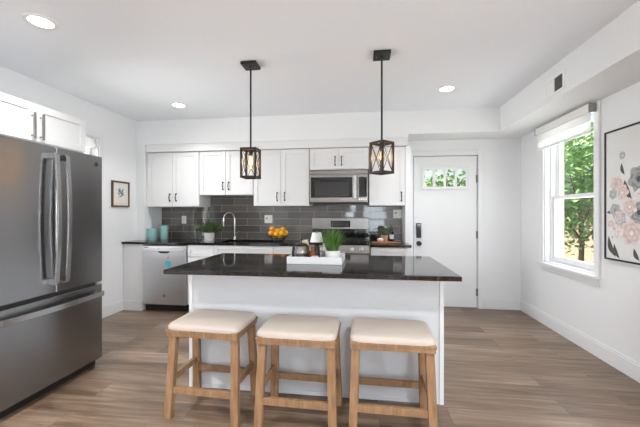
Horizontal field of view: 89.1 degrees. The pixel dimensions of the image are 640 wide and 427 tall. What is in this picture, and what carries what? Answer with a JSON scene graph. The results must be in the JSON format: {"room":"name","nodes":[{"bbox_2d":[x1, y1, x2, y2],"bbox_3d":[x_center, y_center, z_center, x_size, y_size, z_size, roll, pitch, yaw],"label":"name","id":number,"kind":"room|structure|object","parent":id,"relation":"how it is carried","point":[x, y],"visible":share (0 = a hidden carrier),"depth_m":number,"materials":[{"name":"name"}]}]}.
{"room":"kitchen","nodes":[
{"label":"kitchen","id":0,"kind":"room"},
{"bbox_2d":[0,65,135,305],"bbox_3d":[-3.215,-0.010,0.639,0.200,2.600,8.850,0,0,7],"label":"wall","id":1,"kind":"structure","parent":0,"point":[119,131],"depth_m":4.10,"materials":[{"name":"paint"}]},
{"bbox_2d":[0,92,85,152],"bbox_3d":[-2.520,-0.714,2.591,0.662,0.308,0.940,0,0,7],"label":"upper cabinet","id":2,"kind":"object","parent":1,"relation":"attached to","point":[21,119],"visible":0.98,"depth_m":2.58,"materials":[{"name":"paint"}]},
{"bbox_2d":[85,128,103,261],"bbox_3d":[-2.838,-0.193,3.517,0.216,1.585,1.025,0,0,7],"label":"window","id":3,"kind":"structure","parent":1,"relation":"in","point":[94,145],"depth_m":3.95,"materials":[{"name":"white paint"}]},
{"bbox_2d":[86,136,95,147],"bbox_3d":[-2.787,-0.848,3.510,0.040,0.116,0.867,0,0,7],"label":"roller blind","id":4,"kind":"object","parent":3,"relation":"attached to","point":[90,140],"depth_m":3.87,"materials":[{"name":"fabric"}]},
{"bbox_2d":[102,299,123,317],"bbox_3d":[-2.719,1.218,3.665,0.015,0.145,1.380,0,0,7],"label":"baseboard","id":5,"kind":"structure","parent":1,"relation":"attached to","point":[107,310],"depth_m":4.15,"materials":[{"name":"white paint"}]},
{"bbox_2d":[111,180,129,206],"bbox_3d":[-2.633,-0.256,4.294,0.022,0.338,0.310,0,0,7],"label":"picture frame","id":6,"kind":"object","parent":1,"relation":"attached to","point":[120,190],"visible":1,"depth_m":4.29,"materials":[{"name":"brown wood"}]},
{"bbox_2d":[114,182,127,205],"bbox_3d":[-2.638,-0.256,4.295,0.009,0.298,0.270,0,0,7],"label":"print","id":7,"kind":"object","parent":6,"relation":"attached to","point":[120,188],"depth_m":4.29,"materials":[{"name":"white paper"}]},
{"bbox_2d":[136,142,161,239],"bbox_3d":[-2.515,0.140,4.803,0.130,2.300,0.410,0,0,7],"label":"wall","id":8,"kind":"structure","parent":1,"relation":"attached to","point":[146,217],"depth_m":4.61,"materials":[{"name":"paint"}]},
{"bbox_2d":[0,0,638,120],"bbox_3d":[-0.497,-1.385,0.290,5.680,0.150,9.250,0,0,7],"label":"ceiling","id":9,"kind":"structure","parent":0,"point":[132,59],"depth_m":2.58,"materials":[{"name":"paint"}]},
{"bbox_2d":[21,13,58,29],"bbox_3d":[-1.904,-1.306,2.217,0.196,0.008,0.196,0,0,7],"label":"recessed light","id":10,"kind":"object","parent":9,"relation":"in","point":[40,21],"visible":1,"depth_m":2.21,"materials":[{"name":"white plastic"}]},
{"bbox_2d":[170,102,186,107],"bbox_3d":[-1.705,-1.306,3.924,0.196,0.008,0.196,0,0,7],"label":"recessed light","id":11,"kind":"object","parent":9,"relation":"in","point":[174,104],"visible":1,"depth_m":3.92,"materials":[{"name":"white plastic"}]},
{"bbox_2d":[240,60,260,178],"bbox_3d":[-0.608,-0.809,2.850,0.143,1.002,0.143,0,0,7],"label":"pendant lamp","id":12,"kind":"object","parent":9,"relation":"hanging from","point":[250,65],"visible":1,"depth_m":2.84,"materials":[{"name":"black metal"}]},
{"bbox_2d":[369,49,393,174],"bbox_3d":[0.507,-0.818,2.667,0.181,0.984,0.181,0,0,-18],"label":"pendant lamp","id":13,"kind":"object","parent":9,"relation":"hanging from","point":[378,55],"visible":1,"depth_m":2.65,"materials":[{"name":"black metal"}]},
{"bbox_2d":[437,85,456,91],"bbox_3d":[1.329,-1.306,3.406,0.196,0.008,0.196,0,0,7],"label":"recessed light","id":14,"kind":"object","parent":9,"relation":"in","point":[446,88],"visible":1,"depth_m":3.39,"materials":[{"name":"white plastic"}]},
{"bbox_2d":[0,308,639,426],"bbox_3d":[-0.497,1.350,0.290,5.680,0.120,9.250,0,0,7],"label":"floor","id":15,"kind":"structure","parent":0,"point":[503,368],"depth_m":2.38,"materials":[{"name":"brown wood"}]},
{"bbox_2d":[0,135,103,418],"bbox_3d":[-2.303,0.404,2.406,0.940,1.773,0.857,0,0,7],"label":"refrigerator","id":16,"kind":"object","parent":15,"relation":"on","point":[51,293],"visible":1,"depth_m":2.28,"materials":[{"name":"grey metal"}]},
{"bbox_2d":[123,244,148,310],"bbox_3d":[-2.478,0.848,4.455,0.288,0.884,0.262,0,0,7],"label":"filler panel","id":17,"kind":"object","parent":15,"relation":"on","point":[132,253],"visible":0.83,"depth_m":4.33,"materials":[{"name":"paint"}]},
{"bbox_2d":[143,244,188,311],"bbox_3d":[-1.997,0.856,4.558,0.616,0.868,0.635,0,0,7],"label":"dishwasher","id":18,"kind":"object","parent":15,"relation":"on","point":[161,292],"visible":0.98,"depth_m":4.25,"materials":[{"name":"grey metal"}]},
{"bbox_2d":[149,244,187,245],"bbox_3d":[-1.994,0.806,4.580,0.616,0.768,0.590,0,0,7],"label":"control panel","id":19,"kind":"object","parent":18,"relation":"in","point":[149,244],"depth_m":4.29,"materials":[{"name":"grey plastic"}]},
{"bbox_2d":[188,245,214,304],"bbox_3d":[-1.500,0.848,4.522,0.359,0.884,0.660,0,0,7],"label":"base cabinet","id":20,"kind":"object","parent":15,"relation":"on","point":[195,252],"visible":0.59,"depth_m":4.20,"materials":[{"name":"paint"}]},
{"bbox_2d":[164,309,257,426],"bbox_3d":[-0.710,0.990,2.186,0.496,0.601,0.372,0,0,10],"label":"counter stool","id":21,"kind":"object","parent":15,"relation":"on","point":[198,324],"visible":0.98,"depth_m":2.06,"materials":[{"name":"brown wood"}]},
{"bbox_2d":[168,309,255,333],"bbox_3d":[-0.710,0.712,2.186,0.483,0.045,0.355,0,0,10],"label":"cushion","id":22,"kind":"object","parent":21,"relation":"on","point":[198,321],"depth_m":2.08,"materials":[{"name":"beige fabric"}]},
{"bbox_2d":[214,245,273,254],"bbox_3d":[-0.932,0.850,4.449,0.778,0.880,0.660,0,0,7],"label":"base cabinet","id":23,"kind":"object","parent":15,"relation":"on","point":[218,249],"visible":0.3,"depth_m":4.12,"materials":[{"name":"paint"}]},
{"bbox_2d":[273,246,302,253],"bbox_3d":[-0.347,0.848,4.375,0.394,0.884,0.660,0,0,7],"label":"base cabinet","id":24,"kind":"object","parent":15,"relation":"on","point":[276,249],"visible":0.16,"depth_m":4.06,"materials":[{"name":"paint"}]},
{"bbox_2d":[122,238,309,245],"bbox_3d":[-1.371,0.391,4.504,2.471,0.030,0.677,0,0,7],"label":"countertop","id":25,"kind":"structure","parent":24,"relation":"on","point":[170,241],"depth_m":4.31,"materials":[{"name":"black stone"}]},
{"bbox_2d":[147,227,157,239],"bbox_3d":[-2.393,0.284,4.632,0.132,0.183,0.132,0,0,-42],"label":"canister","id":26,"kind":"object","parent":25,"relation":"on","point":[152,232],"visible":0.98,"depth_m":4.58,"materials":[{"name":"teal ceramic"}]},
{"bbox_2d":[159,224,168,239],"bbox_3d":[-2.280,0.267,4.748,0.119,0.218,0.119,0,0,-40],"label":"canister","id":27,"kind":"object","parent":25,"relation":"on","point":[164,228],"visible":0.99,"depth_m":4.70,"materials":[{"name":"teal ceramic"}]},
{"bbox_2d":[195,220,222,240],"bbox_3d":[-1.566,0.228,4.574,0.384,0.295,0.358,0,0,42],"label":"potted herb","id":28,"kind":"object","parent":25,"relation":"on","point":[209,227],"visible":1,"depth_m":4.51,"materials":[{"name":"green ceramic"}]},
{"bbox_2d":[204,233,214,239],"bbox_3d":[-1.556,0.319,4.575,0.148,0.093,0.148,0,0,7],"label":"pot","id":29,"kind":"object","parent":28,"relation":"attached to","point":[207,236],"depth_m":4.52,"materials":[{"name":"white ceramic"}]},
{"bbox_2d":[222,212,238,238],"bbox_3d":[-1.294,0.177,4.705,0.237,0.397,0.090,0,0,-17],"label":"faucet","id":30,"kind":"object","parent":25,"relation":"on","point":[225,214],"visible":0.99,"depth_m":4.71,"materials":[{"name":"silver metal"}]},
{"bbox_2d":[269,235,287,241],"bbox_3d":[-0.564,0.337,4.397,0.253,0.077,0.253,0,0,7],"label":"fruit bowl","id":31,"kind":"object","parent":25,"relation":"on","point":[275,240],"visible":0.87,"depth_m":4.34,"materials":[{"name":"black metal"}]},
{"bbox_2d":[254,314,341,426],"bbox_3d":[-0.121,0.990,2.067,0.496,0.601,0.372,0,0,9],"label":"counter stool","id":32,"kind":"object","parent":15,"relation":"on","point":[279,329],"visible":1,"depth_m":1.93,"materials":[{"name":"brown wood"}]},
{"bbox_2d":[257,314,340,340],"bbox_3d":[-0.121,0.712,2.067,0.483,0.045,0.355,0,0,9],"label":"cushion","id":33,"kind":"object","parent":32,"relation":"on","point":[279,327],"depth_m":1.96,"materials":[{"name":"beige fabric"}]},
{"bbox_2d":[189,275,443,404],"bbox_3d":[-0.029,0.848,2.625,1.823,0.884,0.648,0,0,7],"label":"kitchen island","id":34,"kind":"object","parent":15,"relation":"on","point":[346,300],"visible":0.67,"depth_m":2.30,"materials":[{"name":"paint"}]},
{"bbox_2d":[163,253,461,281],"bbox_3d":[-0.043,0.391,2.513,1.910,0.030,0.930,0,0,7],"label":"island countertop","id":35,"kind":"structure","parent":34,"relation":"on","point":[418,268],"depth_m":2.26,"materials":[{"name":"black stone"}]},
{"bbox_2d":[287,252,344,264],"bbox_3d":[-0.021,0.349,2.548,0.412,0.053,0.310,0,0,9],"label":"serving tray","id":36,"kind":"object","parent":35,"relation":"on","point":[320,260],"visible":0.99,"depth_m":2.40,"materials":[{"name":"white ceramic"}]},
{"bbox_2d":[292,238,309,256],"bbox_3d":[-0.147,0.280,2.564,0.145,0.170,0.106,0,0,7],"label":"press","id":37,"kind":"object","parent":36,"relation":"on","point":[301,239],"visible":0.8,"depth_m":2.54,"materials":[{"name":"silver glass"}]},
{"bbox_2d":[300,239,309,256],"bbox_3d":[-0.115,0.287,2.651,0.091,0.154,0.043,0,0,7],"label":"pouch","id":38,"kind":"object","parent":36,"relation":"on","point":[303,241],"visible":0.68,"depth_m":2.64,"materials":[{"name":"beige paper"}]},
{"bbox_2d":[309,246,315,256],"bbox_3d":[-0.059,0.310,2.518,0.048,0.110,0.048,0,0,7],"label":"bottle","id":39,"kind":"object","parent":36,"relation":"on","point":[312,252],"visible":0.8,"depth_m":2.50,"materials":[{"name":"brown glass"}]},
{"bbox_2d":[310,231,322,256],"bbox_3d":[-0.027,0.252,2.625,0.108,0.226,0.108,0,0,7],"label":"table lamp","id":40,"kind":"object","parent":36,"relation":"on","point":[314,238],"visible":0.75,"depth_m":2.60,"materials":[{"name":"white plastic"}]},
{"bbox_2d":[322,243,325,256],"bbox_3d":[0.033,0.300,2.602,0.041,0.129,0.041,0,0,7],"label":"milk bottle","id":41,"kind":"object","parent":36,"relation":"on","point":[324,244],"visible":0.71,"depth_m":2.59,"materials":[{"name":"white glass"}]},
{"bbox_2d":[314,229,347,257],"bbox_3d":[0.087,0.234,2.509,0.397,0.262,0.338,0,0,7],"label":"potted grass","id":42,"kind":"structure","parent":36,"relation":"on","point":[332,246],"depth_m":2.48,"materials":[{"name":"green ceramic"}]},
{"bbox_2d":[325,250,339,257],"bbox_3d":[0.099,0.325,2.518,0.120,0.080,0.120,0,0,7],"label":"pot","id":43,"kind":"object","parent":42,"relation":"on","point":[328,253],"depth_m":2.47,"materials":[{"name":"white ceramic"}]},
{"bbox_2d":[308,218,369,254],"bbox_3d":[0.246,0.674,4.253,0.793,1.232,0.754,0,0,7],"label":"range","id":44,"kind":"object","parent":15,"relation":"on","point":[355,230],"visible":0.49,"depth_m":4.52,"materials":[{"name":"grey metal"}]},
{"bbox_2d":[308,240,369,245],"bbox_3d":[0.247,0.378,4.263,0.785,0.020,0.610,0,0,7],"label":"cooktop","id":45,"kind":"object","parent":44,"relation":"in","point":[351,242],"depth_m":3.99,"materials":[{"name":"black glass"}]},
{"bbox_2d":[370,247,408,255],"bbox_3d":[0.874,0.848,4.218,0.447,0.884,0.660,0,0,7],"label":"base cabinet","id":46,"kind":"object","parent":15,"relation":"on","point":[376,251],"visible":0.23,"depth_m":3.90,"materials":[{"name":"paint"}]},
{"bbox_2d":[369,240,411,247],"bbox_3d":[0.888,0.391,4.215,0.482,0.030,0.677,0,0,7],"label":"countertop","id":47,"kind":"structure","parent":46,"relation":"on","point":[402,244],"depth_m":3.90,"materials":[{"name":"black stone"}]},
{"bbox_2d":[371,235,378,240],"bbox_3d":[0.733,0.333,4.357,0.094,0.085,0.074,0,0,39],"label":"mug","id":48,"kind":"object","parent":47,"relation":"on","point":[373,237],"visible":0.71,"depth_m":4.34,"materials":[{"name":"black ceramic"}]},
{"bbox_2d":[371,241,400,243],"bbox_3d":[0.841,0.368,4.127,0.370,0.015,0.170,0,0,7],"label":"cutting board","id":49,"kind":"object","parent":47,"relation":"on","point":[374,242],"visible":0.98,"depth_m":4.06,"materials":[{"name":"brown wood"}]},
{"bbox_2d":[380,227,388,241],"bbox_3d":[0.824,0.269,4.154,0.118,0.184,0.120,0,0,7],"label":"potted topiary","id":50,"kind":"object","parent":49,"relation":"on","point":[384,231],"visible":0.98,"depth_m":4.12,"materials":[{"name":"plant"}]},
{"bbox_2d":[381,235,387,241],"bbox_3d":[0.825,0.319,4.154,0.090,0.085,0.090,0,0,7],"label":"pot","id":51,"kind":"object","parent":50,"relation":"on","point":[385,237],"depth_m":4.12,"materials":[{"name":"ceramic"}]},
{"bbox_2d":[390,225,393,240],"bbox_3d":[0.970,0.267,4.410,0.064,0.217,0.057,0,0,-33],"label":"soap bottle","id":52,"kind":"object","parent":47,"relation":"on","point":[391,231],"visible":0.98,"depth_m":4.39,"materials":[{"name":"black glass"}]},
{"bbox_2d":[349,318,437,426],"bbox_3d":[0.432,0.990,1.996,0.496,0.601,0.372,0,0,8],"label":"counter stool","id":53,"kind":"object","parent":15,"relation":"on","point":[377,334],"visible":1,"depth_m":1.86,"materials":[{"name":"brown wood"}]},
{"bbox_2d":[350,318,435,345],"bbox_3d":[0.432,0.712,1.996,0.483,0.045,0.355,0,0,8],"label":"cushion","id":54,"kind":"object","parent":53,"relation":"on","point":[364,331],"depth_m":1.89,"materials":[{"name":"beige fabric"}]},
{"bbox_2d":[304,138,520,307],"bbox_3d":[0.078,-0.010,4.779,5.680,2.600,0.200,0,0,7],"label":"wall","id":55,"kind":"structure","parent":0,"point":[502,156],"depth_m":4.38,"materials":[{"name":"paint"}]},
{"bbox_2d":[147,152,209,206],"bbox_3d":[-2.057,-0.480,4.739,0.784,0.770,0.382,0,0,7],"label":"upper cabinet","id":56,"kind":"object","parent":55,"relation":"attached to","point":[173,178],"visible":0.99,"depth_m":4.58,"materials":[{"name":"paint"}]},
{"bbox_2d":[200,151,253,196],"bbox_3d":[-1.278,-0.560,4.639,0.777,0.610,0.382,0,0,7],"label":"upper cabinet","id":57,"kind":"object","parent":55,"relation":"attached to","point":[219,170],"visible":0.91,"depth_m":4.49,"materials":[{"name":"paint"}]},
{"bbox_2d":[146,137,407,152],"bbox_3d":[-0.651,-0.920,4.571,3.617,0.104,0.398,0,0,7],"label":"trim","id":58,"kind":"structure","parent":55,"relation":"attached to","point":[403,141],"depth_m":4.36,"materials":[{"name":"paint"}]},
{"bbox_2d":[162,196,401,239],"bbox_3d":[-0.642,0.033,4.762,3.597,0.686,0.016,0,0,7],"label":"backsplash","id":59,"kind":"structure","parent":55,"relation":"attached to","point":[250,219],"depth_m":4.79,"materials":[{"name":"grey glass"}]},
{"bbox_2d":[182,216,185,223],"bbox_3d":[-2.064,0.095,4.931,0.074,0.118,0.010,0,0,7],"label":"wall outlet","id":60,"kind":"object","parent":59,"relation":"attached to","point":[183,217],"visible":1,"depth_m":4.93,"materials":[{"name":"white plastic"}]},
{"bbox_2d":[265,215,271,222],"bbox_3d":[-0.756,0.082,4.763,0.118,0.118,0.010,0,0,7],"label":"wall outlet","id":61,"kind":"object","parent":59,"relation":"attached to","point":[268,218],"visible":1,"depth_m":4.76,"materials":[{"name":"white plastic"}]},
{"bbox_2d":[393,210,401,217],"bbox_3d":[1.079,0.005,4.528,0.118,0.118,0.010,0,0,7],"label":"wall outlet","id":62,"kind":"object","parent":59,"relation":"attached to","point":[396,213],"visible":1,"depth_m":4.53,"materials":[{"name":"white plastic"}]},
{"bbox_2d":[254,149,312,206],"bbox_3d":[-0.506,-0.483,4.540,0.773,0.763,0.382,0,0,7],"label":"upper cabinet","id":63,"kind":"object","parent":55,"relation":"attached to","point":[285,174],"visible":0.88,"depth_m":4.38,"materials":[{"name":"paint"}]},
{"bbox_2d":[136,107,534,144],"bbox_3d":[0.039,-1.141,4.476,5.280,0.338,0.410,0,0,7],"label":"soffit","id":64,"kind":"object","parent":55,"relation":"attached to","point":[460,123],"depth_m":4.27,"materials":[{"name":"paint"}]},
{"bbox_2d":[310,147,368,170],"bbox_3d":[0.268,-0.722,4.441,0.779,0.287,0.382,0,0,7],"label":"upper cabinet","id":65,"kind":"object","parent":55,"relation":"attached to","point":[329,158],"visible":1,"depth_m":4.29,"materials":[{"name":"paint"}]},
{"bbox_2d":[310,170,367,203],"bbox_3d":[0.266,-0.348,4.412,0.758,0.433,0.440,0,0,7],"label":"microwave","id":66,"kind":"object","parent":65,"relation":"attached to","point":[326,186],"visible":1,"depth_m":4.23,"materials":[{"name":"grey metal"}]},
{"bbox_2d":[368,147,404,205],"bbox_3d":[0.886,-0.483,4.362,0.460,0.763,0.382,0,0,7],"label":"upper cabinet","id":67,"kind":"object","parent":55,"relation":"attached to","point":[389,189],"visible":0.93,"depth_m":4.21,"materials":[{"name":"paint"}]},
{"bbox_2d":[402,146,410,255],"bbox_3d":[1.156,0.211,4.356,0.073,2.158,0.365,0,0,7],"label":"trim","id":68,"kind":"structure","parent":55,"relation":"attached to","point":[406,210],"depth_m":4.18,"materials":[{"name":"white paint"}]},
{"bbox_2d":[411,150,482,308],"bbox_3d":[1.728,0.214,4.534,0.979,2.151,0.266,0,0,7],"label":"door","id":69,"kind":"structure","parent":55,"relation":"in","point":[443,219],"depth_m":4.46,"materials":[{"name":"white paint"}]},
{"bbox_2d":[483,298,519,309],"bbox_3d":[2.437,1.218,4.368,0.465,0.145,0.015,0,0,7],"label":"baseboard","id":70,"kind":"structure","parent":55,"relation":"attached to","point":[488,303],"depth_m":4.36,"materials":[{"name":"white paint"}]},
{"bbox_2d":[521,82,639,362],"bbox_3d":[2.221,-0.010,-0.058,0.200,2.600,8.850,0,0,7],"label":"wall","id":71,"kind":"structure","parent":0,"point":[609,313],"depth_m":2.93,"materials":[{"name":"paint"}]},
{"bbox_2d":[536,100,601,286],"bbox_3d":[2.631,-0.176,3.358,0.255,1.663,0.980,0,0,7],"label":"window","id":72,"kind":"structure","parent":71,"relation":"in","point":[555,262],"depth_m":3.69,"materials":[{"name":"white paint"}]},
{"bbox_2d":[535,103,595,150],"bbox_3d":[2.505,-0.862,3.374,0.061,0.264,0.922,0,0,7],"label":"window blind","id":73,"kind":"object","parent":72,"relation":"attached to","point":[577,123],"visible":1,"depth_m":3.26,"materials":[{"name":"white fabric"}]},
{"bbox_2d":[500,0,639,130],"bbox_3d":[1.887,-1.160,-0.222,0.420,0.300,8.440,0,0,7],"label":"soffit","id":74,"kind":"object","parent":71,"relation":"attached to","point":[607,63],"depth_m":2.58,"materials":[{"name":"paint"}]},
{"bbox_2d":[544,69,564,100],"bbox_3d":[2.067,-1.130,2.871,0.008,0.164,0.310,0,0,7],"label":"air vent","id":75,"kind":"object","parent":74,"relation":"attached to","point":[554,85],"visible":1,"depth_m":2.86,"materials":[{"name":"white plastic"}]},
{"bbox_2d":[520,299,639,382],"bbox_3d":[2.114,1.218,-0.044,0.015,0.145,8.850,0,0,7],"label":"baseboard","id":76,"kind":"structure","parent":71,"relation":"attached to","point":[626,365],"depth_m":3.03,"materials":[{"name":"white paint"}]},
{"bbox_2d":[604,121,639,264],"bbox_3d":[2.420,-0.152,2.412,0.028,1.085,0.800,0,0,7],"label":"wall art","id":77,"kind":"object","parent":71,"relation":"attached to","point":[621,145],"visible":1,"depth_m":2.62,"materials":[{"name":"white paper"}]},
{"label":"outside","id":78,"kind":"structure","parent":0,"visible":0},
{"bbox_3d":[1.906,1.510,14.878,80.000,0.160,90.000,0,0,7],"label":"ground","id":79,"kind":"structure","parent":78,"visible":0},
{"bbox_2d":[424,169,465,186],"bbox_3d":[3.216,0.085,8.249,2.741,2.698,1.354,0,0,11],"label":"shrub","id":80,"kind":"object","parent":79,"relation":"on","point":[428,183],"visible":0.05,"depth_m":8.13,"materials":[{"name":"green plant"}]},
{"bbox_2d":[564,126,593,261],"bbox_3d":[5.466,-0.259,6.779,1.831,3.384,2.458,0,0,7],"label":"tree","id":81,"kind":"object","parent":79,"relation":"on","point":[582,184],"visible":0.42,"depth_m":6.53,"materials":[{"name":"green plant"}]},
{"bbox_2d":[564,212,593,263],"bbox_3d":[7.038,0.680,8.071,0.110,1.500,10.200,0,0,7],"label":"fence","id":82,"kind":"object","parent":79,"relation":"on","point":[588,254],"visible":0.02,"depth_m":8.92,"materials":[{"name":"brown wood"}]},
{"bbox_2d":[564,121,593,208],"bbox_3d":[9.229,-1.377,10.913,3.480,5.617,4.910,0,0,7],"label":"tree","id":83,"kind":"object","parent":79,"relation":"on","point":[592,122],"visible":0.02,"depth_m":10.65,"materials":[{"name":"green plant"}]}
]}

